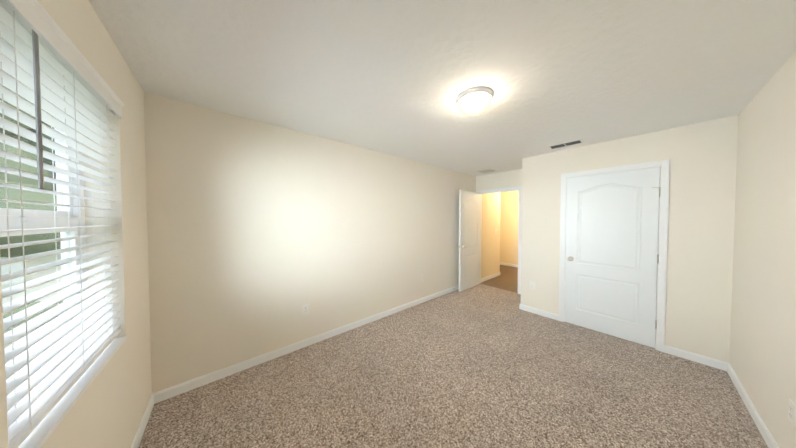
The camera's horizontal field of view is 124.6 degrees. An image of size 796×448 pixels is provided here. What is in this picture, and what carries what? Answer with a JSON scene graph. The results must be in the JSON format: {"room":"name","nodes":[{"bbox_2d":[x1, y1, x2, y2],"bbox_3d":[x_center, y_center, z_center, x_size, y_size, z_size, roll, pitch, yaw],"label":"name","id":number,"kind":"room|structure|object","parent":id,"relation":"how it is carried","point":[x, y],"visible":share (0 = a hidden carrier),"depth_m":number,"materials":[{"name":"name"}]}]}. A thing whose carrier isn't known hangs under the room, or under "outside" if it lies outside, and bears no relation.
{"room":"empty bedroom","nodes":[
{"label":"empty bedroom","id":0,"kind":"room"},
{"bbox_2d":[0,0,151,447],"bbox_3d":[-1.040,0.234,0.401,0.200,2.440,3.293,-1,2,-40],"label":"wall","id":1,"kind":"structure","parent":0,"point":[108,409],"depth_m":1.19,"materials":[{"name":"beige paint"}]},
{"bbox_2d":[0,89,87,344],"bbox_3d":[-1.431,-0.007,0.780,0.070,1.354,0.885,-1,2,-40],"label":"window unit","id":2,"kind":"structure","parent":1,"relation":"in","point":[15,222],"depth_m":1.02,"materials":[{"name":"white plastic"}]},
{"bbox_2d":[0,0,123,447],"bbox_3d":[-1.334,-0.021,0.861,0.089,1.329,0.879,-1,2,-40],"label":"window blinds","id":3,"kind":"object","parent":2,"relation":"attached to","point":[46,66],"visible":1,"depth_m":0.75,"materials":[{"name":"white plastic"}]},
{"bbox_2d":[18,336,125,447],"bbox_3d":[-1.364,0.678,0.852,0.126,0.020,0.884,-1,2,-40],"label":"window sill","id":4,"kind":"structure","parent":1,"relation":"attached to","point":[43,431],"depth_m":0.79,"materials":[{"name":"white paint"}]},
{"bbox_2d":[144,92,475,392],"bbox_3d":[-0.083,0.168,3.292,5.000,2.440,0.120,-1,2,-40],"label":"wall","id":5,"kind":"structure","parent":0,"point":[259,234],"depth_m":2.16,"materials":[{"name":"beige paint"}]},
{"bbox_2d":[302,303,308,314],"bbox_3d":[-1.061,0.979,2.397,0.072,0.117,0.007,-1,2,-40],"label":"outlet","id":6,"kind":"object","parent":5,"relation":"attached to","point":[305,308],"visible":1,"depth_m":2.39,"materials":[{"name":"white plastic"}]},
{"bbox_2d":[131,285,778,447],"bbox_3d":[0.902,1.375,2.074,4.892,0.082,3.053,-1,2,-40],"label":"baseboard","id":7,"kind":"structure","parent":5,"relation":"attached to","point":[197,382],"depth_m":2.04,"materials":[{"name":"white paint"}]},
{"bbox_2d":[88,0,795,175],"bbox_3d":[1.294,-1.115,3.417,7.700,0.120,4.920,-1,2,-40],"label":"ceiling","id":8,"kind":"structure","parent":0,"point":[394,77],"depth_m":1.32,"materials":[{"name":"paint"}]},
{"bbox_2d":[456,86,493,115],"bbox_3d":[0.613,-0.951,1.679,0.284,0.128,0.284,-1,2,-40],"label":"ceiling light","id":9,"kind":"object","parent":8,"relation":"attached to","point":[473,101],"visible":1,"depth_m":1.60,"materials":[{"name":"white glass"}]},
{"bbox_2d":[475,168,498,173],"bbox_3d":[1.804,-1.069,4.224,0.350,0.008,0.340,-1,2,-40],"label":"ceiling vent","id":10,"kind":"object","parent":8,"relation":"in","point":[489,170],"visible":1,"depth_m":4.24,"materials":[{"name":"white metal"}]},
{"bbox_2d":[547,139,584,149],"bbox_3d":[2.183,-1.036,2.727,0.190,0.008,0.355,-1,2,-40],"label":"ceiling vent","id":11,"kind":"object","parent":8,"relation":"in","point":[566,144],"visible":0.98,"depth_m":2.71,"materials":[{"name":"white metal"}]},
{"bbox_2d":[138,284,767,447],"bbox_3d":[0.830,1.448,2.015,5.104,0.060,3.293,-1,2,-40],"label":"floor carpet","id":12,"kind":"object","parent":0,"point":[480,366],"visible":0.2,"depth_m":1.75,"materials":[{"name":"beige carpet"}]},
{"bbox_2d":[481,192,500,277],"bbox_3d":[2.227,0.125,5.206,1.000,2.440,0.188,-1,2,-40],"label":"wall","id":13,"kind":"structure","parent":0,"point":[490,251],"depth_m":5.12,"materials":[{"name":"paint"}]},
{"bbox_2d":[481,272,499,281],"bbox_3d":[2.288,1.305,5.154,0.990,0.082,0.013,-1,2,-40],"label":"baseboard","id":14,"kind":"structure","parent":13,"relation":"attached to","point":[495,274],"depth_m":5.13,"materials":[{"name":"white paint"}]},
{"bbox_2d":[480,265,517,292],"bbox_3d":[3.240,1.378,5.125,2.596,0.058,4.920,-1,2,-40],"label":"floor","id":15,"kind":"structure","parent":0,"point":[506,279],"depth_m":5.00,"materials":[{"name":"brown carpet"}]},
{"bbox_2d":[476,169,521,192],"bbox_3d":[2.808,0.160,3.664,0.108,2.440,3.053,-1,2,-40],"label":"wall","id":16,"kind":"structure","parent":0,"point":[511,178],"depth_m":4.36,"materials":[{"name":"beige paint"}]},
{"bbox_2d":[477,186,521,293],"bbox_3d":[2.141,0.308,4.455,0.146,2.107,0.941,-1,2,-40],"label":"door frame","id":17,"kind":"structure","parent":16,"relation":"attached to","point":[516,188],"depth_m":4.10,"materials":[{"name":"white paint"}]},
{"bbox_2d":[457,190,480,291],"bbox_3d":[1.541,0.336,4.446,0.824,2.032,0.169,-1,2,-41],"label":"entry door","id":18,"kind":"structure","parent":17,"relation":"attached to","point":[468,246],"depth_m":4.39,"materials":[{"name":"white paint"}]},
{"bbox_2d":[500,190,518,264],"bbox_3d":[3.541,0.095,6.532,0.120,2.440,2.680,-1,2,-40],"label":"wall","id":19,"kind":"structure","parent":0,"point":[509,208],"depth_m":6.52,"materials":[{"name":"paint"}]},
{"bbox_2d":[500,262,517,266],"bbox_3d":[3.452,1.273,6.562,0.013,0.082,2.560,-1,2,-40],"label":"baseboard","id":20,"kind":"structure","parent":19,"relation":"attached to","point":[501,263],"depth_m":6.54,"materials":[{"name":"white paint"}]},
{"bbox_2d":[521,115,737,362],"bbox_3d":[2.636,0.181,2.719,0.120,2.440,1.834,-1,2,-40],"label":"wall","id":21,"kind":"structure","parent":0,"point":[702,156],"depth_m":2.20,"materials":[{"name":"beige paint"}]},
{"bbox_2d":[530,281,534,289],"bbox_3d":[2.103,0.961,3.268,0.007,0.117,0.072,-1,2,-40],"label":"electrical outlet","id":22,"kind":"object","parent":21,"relation":"attached to","point":[532,285],"visible":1,"depth_m":3.26,"materials":[{"name":"white plastic"}]},
{"bbox_2d":[564,167,660,347],"bbox_3d":[2.647,0.377,2.647,0.169,2.032,0.827,-1,2,-40],"label":"closet door","id":23,"kind":"structure","parent":21,"relation":"in","point":[611,258],"depth_m":2.58,"materials":[{"name":"white paint"}]},
{"bbox_2d":[558,159,669,351],"bbox_3d":[2.668,0.349,2.671,0.139,2.107,0.943,-1,2,-40],"label":"trim","id":24,"kind":"structure","parent":21,"relation":"attached to","point":[664,165],"depth_m":2.32,"materials":[{"name":"white paint"}]},
{"bbox_2d":[729,51,795,447],"bbox_3d":[1.970,0.224,0.873,5.000,2.440,0.120,-1,2,-40],"label":"wall","id":25,"kind":"structure","parent":0,"point":[762,360],"depth_m":1.43,"materials":[{"name":"beige paint"}]},
{"bbox_2d":[788,399,795,426],"bbox_3d":[2.188,1.047,1.161,0.072,0.117,0.007,-1,2,-40],"label":"electrical outlet","id":26,"kind":"object","parent":25,"relation":"attached to","point":[792,413],"visible":1,"depth_m":1.15,"materials":[{"name":"white plastic"}]},
{"label":"outside","id":27,"kind":"structure","parent":0,"visible":0},
{"bbox_2d":[3,301,62,347],"bbox_3d":[-36.446,4.819,-11.863,69.800,0.070,110.000,-1,2,-40],"label":"ground","id":28,"kind":"structure","parent":27,"point":[17,311],"depth_m":9.90,"materials":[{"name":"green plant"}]},
{"bbox_2d":[0,86,60,257],"bbox_3d":[-13.927,-0.791,4.469,17.656,10.405,14.392,-1,2,-40],"label":"trees","id":29,"kind":"object","parent":28,"relation":"on","point":[15,165],"depth_m":5.74,"materials":[{"name":"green plant"}]},
{"bbox_2d":[0,253,62,303],"bbox_3d":[-22.614,0.952,14.803,12.900,6.450,10.300,-1,2,-40],"label":"house","id":30,"kind":"structure","parent":28,"relation":"on","point":[30,276],"depth_m":11.34,"materials":[{"name":"white"}]}
]}

